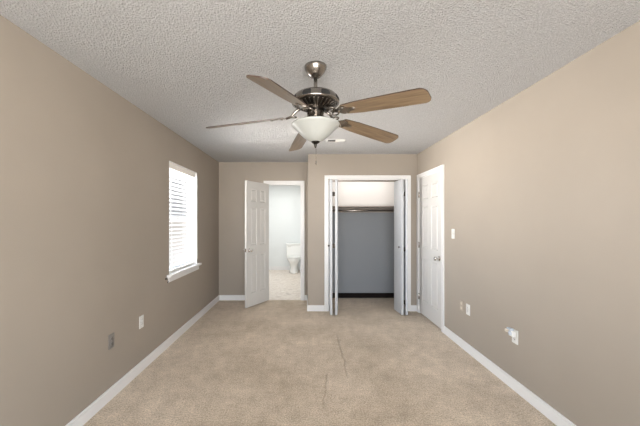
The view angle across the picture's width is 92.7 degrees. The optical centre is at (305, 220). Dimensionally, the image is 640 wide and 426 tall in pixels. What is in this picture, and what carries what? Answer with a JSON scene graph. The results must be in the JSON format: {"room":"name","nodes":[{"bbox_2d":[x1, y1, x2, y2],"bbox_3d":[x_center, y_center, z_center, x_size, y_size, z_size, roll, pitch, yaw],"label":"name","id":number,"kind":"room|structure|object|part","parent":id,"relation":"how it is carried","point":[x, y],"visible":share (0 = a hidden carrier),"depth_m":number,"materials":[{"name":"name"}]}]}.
{"room":"empty bedroom","nodes":[
{"label":"empty bedroom","id":0,"kind":"room"},
{"bbox_2d":[0,15,218,425],"bbox_3d":[-1.603,0.180,3.635,0.125,2.440,10.230,0,0,0],"label":"wall","id":1,"kind":"structure","parent":0,"point":[84,170],"depth_m":2.05,"materials":[{"name":"beige paint"}]},
{"bbox_2d":[108,332,114,349],"bbox_3d":[-1.535,0.948,2.410,0.009,0.114,0.070,0,0,0],"label":"wall outlet","id":2,"kind":"object","parent":1,"relation":"attached to","point":[111,338],"visible":1,"depth_m":2.40,"materials":[{"name":"grey plastic"}]},
{"bbox_2d":[139,315,143,328],"bbox_3d":[-1.535,0.942,2.850,0.009,0.114,0.070,0,0,0],"label":"wall outlet","id":3,"kind":"object","parent":1,"relation":"attached to","point":[141,318],"visible":1,"depth_m":2.84,"materials":[{"name":"white plastic"}]},
{"bbox_2d":[65,295,218,425],"bbox_3d":[-1.533,1.354,2.045,0.014,0.092,6.690,0,0,0],"label":"baseboard","id":4,"kind":"structure","parent":1,"relation":"attached to","point":[100,402],"depth_m":2.65,"materials":[{"name":"white paint"}]},
{"bbox_2d":[167,161,201,281],"bbox_3d":[-1.579,0.003,3.870,0.173,1.365,1.000,0,0,0],"label":"window","id":5,"kind":"structure","parent":1,"relation":"in","point":[176,274],"depth_m":4.30,"materials":[{"name":"white paint"}]},
{"bbox_3d":[-1.645,-0.040,3.870,0.034,1.280,0.868,0,0,0],"label":"frame","id":6,"kind":"part","parent":5,"relation":"part of","materials":[{"name":"white plastic"}]},
{"bbox_2d":[169,162,194,272],"bbox_3d":[-1.588,-0.039,3.870,0.076,1.268,0.852,0,0,0],"label":"window blinds","id":7,"kind":"object","parent":5,"relation":"attached to","point":[171,166],"visible":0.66,"depth_m":3.85,"materials":[{"name":"white plastic"}]},
{"bbox_3d":[-1.598,0.587,3.870,0.050,0.016,0.852,0,0,0],"label":"rail","id":8,"kind":"part","parent":7,"relation":"part of","materials":[{"name":"white plastic"}]},
{"bbox_3d":[-1.577,0.612,3.870,0.170,0.024,1.000,0,0,0],"label":"sill","id":9,"kind":"part","parent":5,"relation":"part of","materials":[{"name":"white paint"}]},
{"bbox_2d":[219,162,307,299],"bbox_3d":[-0.755,0.180,5.445,1.570,2.440,0.110,0,0,0],"label":"wall","id":10,"kind":"structure","parent":0,"point":[233,176],"depth_m":5.39,"materials":[{"name":"beige paint"}]},
{"bbox_2d":[219,295,244,299],"bbox_3d":[-1.138,1.354,5.383,0.776,0.092,0.014,0,0,0],"label":"baseboard","id":11,"kind":"structure","parent":10,"relation":"attached to","point":[221,297],"depth_m":5.38,"materials":[{"name":"white paint"}]},
{"bbox_2d":[244,180,268,307],"bbox_3d":[-0.804,0.370,5.122,0.173,2.030,0.610,0,0,31],"label":"door","id":12,"kind":"structure","parent":10,"relation":"in","point":[256,249],"depth_m":5.06,"materials":[{"name":"grey paint"}]},
{"bbox_2d":[264,181,303,299],"bbox_3d":[-0.388,0.346,5.434,0.721,2.108,0.131,0,0,0],"label":"trim","id":13,"kind":"structure","parent":10,"relation":"attached to","point":[271,183],"depth_m":5.37,"materials":[{"name":"white paint"}]},
{"bbox_2d":[269,186,300,265],"bbox_3d":[-0.720,0.180,8.800,1.840,2.440,0.100,0,0,0],"label":"wall","id":14,"kind":"structure","parent":0,"point":[284,201],"depth_m":8.75,"materials":[{"name":"white paint"}]},
{"bbox_2d":[269,266,300,269],"bbox_3d":[-0.724,1.352,8.743,1.608,0.104,0.013,0,0,0],"label":"baseboard","id":15,"kind":"structure","parent":14,"relation":"attached to","point":[270,267],"depth_m":8.74,"materials":[{"name":"white paint"}]},
{"bbox_2d":[0,0,639,161],"bbox_3d":[0.095,-1.090,2.000,3.670,0.100,7.000,0,0,0],"label":"ceiling","id":16,"kind":"structure","parent":0,"point":[185,64],"depth_m":1.86,"materials":[{"name":"white paint"}]},
{"bbox_2d":[206,61,430,164],"bbox_3d":[0.020,-0.709,2.068,1.412,0.661,1.442,0,0,0],"label":"ceiling fan","id":17,"kind":"object","parent":16,"relation":"hanging from","point":[316,101],"visible":1,"depth_m":1.94,"materials":[{"name":"brown wood"}]},
{"bbox_3d":[-0.417,-0.671,2.092,0.540,0.006,0.128,-6,15,5],"label":"blade","id":18,"kind":"part","parent":17,"relation":"part of","materials":[{"name":"brown wood"}]},
{"bbox_3d":[-0.125,-0.671,1.606,0.128,0.006,0.540,17,12,21],"label":"blade","id":19,"kind":"part","parent":17,"relation":"part of","materials":[{"name":"brown wood"}]},
{"bbox_3d":[-0.045,-0.671,2.520,0.128,0.006,0.540,-16,-2,-14],"label":"blade","id":20,"kind":"part","parent":17,"relation":"part of","materials":[{"name":"brown wood"}]},
{"bbox_3d":[0.064,-0.589,2.050,0.325,0.126,0.325,0,0,0],"label":"lamp shade","id":21,"kind":"part","parent":17,"relation":"part of","materials":[{"name":"white glass"}]},
{"bbox_3d":[0.064,-0.767,2.050,0.276,0.034,0.276,0,0,0],"label":"motor","id":22,"kind":"part","parent":17,"relation":"part of","materials":[{"name":"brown metal"}]},
{"bbox_3d":[0.478,-0.671,2.299,0.540,0.006,0.128,6,-19,-31],"label":"blade","id":23,"kind":"part","parent":17,"relation":"part of","materials":[{"name":"brown wood"}]},
{"bbox_3d":[0.428,-0.671,1.733,0.540,0.006,0.128,7,-11,41],"label":"blade","id":24,"kind":"part","parent":17,"relation":"part of","materials":[{"name":"brown wood"}]},
{"bbox_2d":[326,139,345,141],"bbox_3d":[0.385,-1.035,3.930,0.240,0.011,0.120,0,0,0],"label":"ceiling vent","id":25,"kind":"object","parent":16,"relation":"in","point":[328,140],"visible":1,"depth_m":3.91,"materials":[{"name":"white plastic"}]},
{"bbox_2d":[83,270,556,425],"bbox_3d":[0.095,1.450,3.675,3.670,0.100,10.350,0,0,0],"label":"floor","id":26,"kind":"structure","parent":0,"point":[270,362],"depth_m":2.76,"materials":[{"name":"beige carpet"}]},
{"bbox_2d":[286,243,300,273],"bbox_3d":[-0.330,1.016,8.375,0.470,0.775,0.710,0,0,0],"label":"toilet","id":27,"kind":"object","parent":26,"relation":"on","point":[293,250],"visible":0.94,"depth_m":8.52,"materials":[{"name":"white ceramic"}]},
{"bbox_3d":[-0.330,0.834,8.630,0.440,0.340,0.180,0,0,0],"label":"tank","id":28,"kind":"part","parent":27,"relation":"part of","materials":[{"name":"white ceramic"}]},
{"bbox_3d":[-0.330,0.646,8.627,0.470,0.035,0.205,0,0,0],"label":"tank lid","id":29,"kind":"part","parent":27,"relation":"part of","materials":[{"name":"white ceramic"}]},
{"bbox_3d":[-0.330,0.969,8.300,0.376,0.029,0.556,0,0,0],"label":"seat lid","id":30,"kind":"part","parent":27,"relation":"part of","materials":[{"name":"white plastic"}]},
{"bbox_2d":[308,154,416,304],"bbox_3d":[0.880,0.180,5.120,1.700,2.440,0.760,0,0,0],"label":"wall","id":31,"kind":"structure","parent":0,"point":[327,164],"depth_m":4.74,"materials":[{"name":"beige paint"}]},
{"bbox_2d":[307,305,323,310],"bbox_3d":[0.150,1.354,4.733,0.269,0.092,0.014,0,0,0],"label":"baseboard","id":32,"kind":"structure","parent":31,"relation":"attached to","point":[309,307],"depth_m":4.73,"materials":[{"name":"white paint"}]},
{"bbox_2d":[328,179,337,314],"bbox_3d":[0.411,0.385,4.647,0.145,2.000,0.315,0,0,8],"label":"door","id":33,"kind":"structure","parent":31,"relation":"in","point":[331,193],"depth_m":4.50,"materials":[{"name":"grey paint"}]},
{"bbox_2d":[329,180,397,181],"bbox_3d":[0.955,-0.627,4.795,1.196,0.022,0.028,0,0,0],"label":"trim","id":34,"kind":"structure","parent":31,"relation":"attached to","point":[329,180],"depth_m":4.78,"materials":[{"name":"white wood"}]},
{"bbox_2d":[324,175,410,310],"bbox_3d":[0.955,0.346,4.785,1.336,2.108,0.131,0,0,0],"label":"trim","id":35,"kind":"structure","parent":31,"relation":"attached to","point":[327,178],"depth_m":4.72,"materials":[{"name":"white paint"}]},
{"bbox_2d":[394,179,407,314],"bbox_3d":[1.462,0.385,4.645,0.171,2.000,0.304,0,0,0],"label":"door","id":36,"kind":"structure","parent":31,"relation":"in","point":[400,186],"depth_m":4.53,"materials":[{"name":"grey paint"}]},
{"bbox_2d":[411,305,416,310],"bbox_3d":[1.677,1.354,4.733,0.105,0.092,0.014,0,0,0],"label":"baseboard","id":37,"kind":"structure","parent":31,"relation":"attached to","point":[413,307],"depth_m":4.73,"materials":[{"name":"white paint"}]},
{"bbox_2d":[332,182,393,292],"bbox_3d":[0.935,0.180,5.610,1.590,2.440,0.100,0,0,0],"label":"wall","id":38,"kind":"structure","parent":0,"point":[365,239],"depth_m":5.56,"materials":[{"name":"grey paint"}]},
{"bbox_2d":[332,206,393,211],"bbox_3d":[0.935,-0.205,5.360,1.566,0.100,0.400,0,0,0],"label":"closet shelf","id":39,"kind":"object","parent":38,"relation":"attached to","point":[333,207],"visible":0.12,"depth_m":5.54,"materials":[{"name":"beige wood"}]},
{"bbox_2d":[332,293,393,297],"bbox_3d":[0.935,1.355,5.553,1.566,0.090,0.014,0,0,0],"label":"baseboard","id":40,"kind":"structure","parent":38,"relation":"attached to","point":[340,295],"depth_m":5.55,"materials":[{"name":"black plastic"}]},
{"bbox_2d":[417,21,639,425],"bbox_3d":[1.795,0.180,2.120,0.130,2.440,7.200,0,0,0],"label":"wall","id":41,"kind":"structure","parent":0,"point":[542,188],"depth_m":2.10,"materials":[{"name":"beige paint"}]},
{"bbox_2d":[418,171,440,328],"bbox_3d":[1.711,0.372,4.282,0.104,2.020,0.791,0,0,0],"label":"door","id":42,"kind":"structure","parent":41,"relation":"in","point":[429,194],"depth_m":4.23,"materials":[{"name":"white paint"}]},
{"bbox_2d":[417,164,443,332],"bbox_3d":[1.770,0.346,4.263,0.121,2.108,0.901,0,0,0],"label":"trim","id":43,"kind":"structure","parent":41,"relation":"attached to","point":[441,167],"depth_m":3.86,"materials":[{"name":"white paint"}]},
{"bbox_2d":[452,229,454,238],"bbox_3d":[1.721,0.150,3.580,0.018,0.114,0.070,0,0,0],"label":"light switch","id":44,"kind":"object","parent":41,"relation":"attached to","point":[453,230],"visible":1,"depth_m":3.56,"materials":[{"name":"white plastic"}]},
{"bbox_2d":[460,300,462,310],"bbox_3d":[1.725,0.938,3.385,0.010,0.114,0.070,0,0,0],"label":"cable plate","id":45,"kind":"object","parent":41,"relation":"attached to","point":[461,301],"visible":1,"depth_m":3.38,"materials":[{"name":"beige plastic"}]},
{"bbox_2d":[466,303,469,315],"bbox_3d":[1.725,0.944,3.250,0.009,0.114,0.070,0,0,0],"label":"wall outlet","id":46,"kind":"object","parent":41,"relation":"attached to","point":[467,305],"visible":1,"depth_m":3.25,"materials":[{"name":"white plastic"}]},
{"bbox_2d":[443,326,575,425],"bbox_3d":[1.723,1.354,1.255,0.014,0.092,5.110,0,0,0],"label":"baseboard","id":47,"kind":"structure","parent":41,"relation":"attached to","point":[558,419],"depth_m":2.51,"materials":[{"name":"white paint"}]},
{"bbox_2d":[512,329,517,344],"bbox_3d":[1.725,0.955,2.520,0.009,0.114,0.070,0,0,0],"label":"wall outlet","id":48,"kind":"object","parent":41,"relation":"attached to","point":[514,339],"visible":0.73,"depth_m":2.50,"materials":[{"name":"white plastic"}]},
{"bbox_2d":[505,327,515,336],"bbox_3d":[1.696,0.920,2.532,0.050,0.064,0.072,0,0,0],"label":"plug","id":49,"kind":"object","parent":48,"relation":"attached to","point":[511,332],"visible":1,"depth_m":2.51,"materials":[{"name":"white plastic"}]},
{"bbox_3d":[0.146,0.180,5.205,0.012,2.440,0.710,0,0,0],"label":"wall","id":50,"kind":"structure","parent":0,"visible":0},
{"bbox_2d":[332,210,393,210],"bbox_3d":[0.935,-0.180,5.260,1.566,0.056,0.056,0,0,0],"label":"closet rod","id":51,"kind":"object","parent":50,"relation":"attached to","point":[332,210],"visible":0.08,"depth_m":5.25,"materials":[{"name":"silver metal"}]}
]}

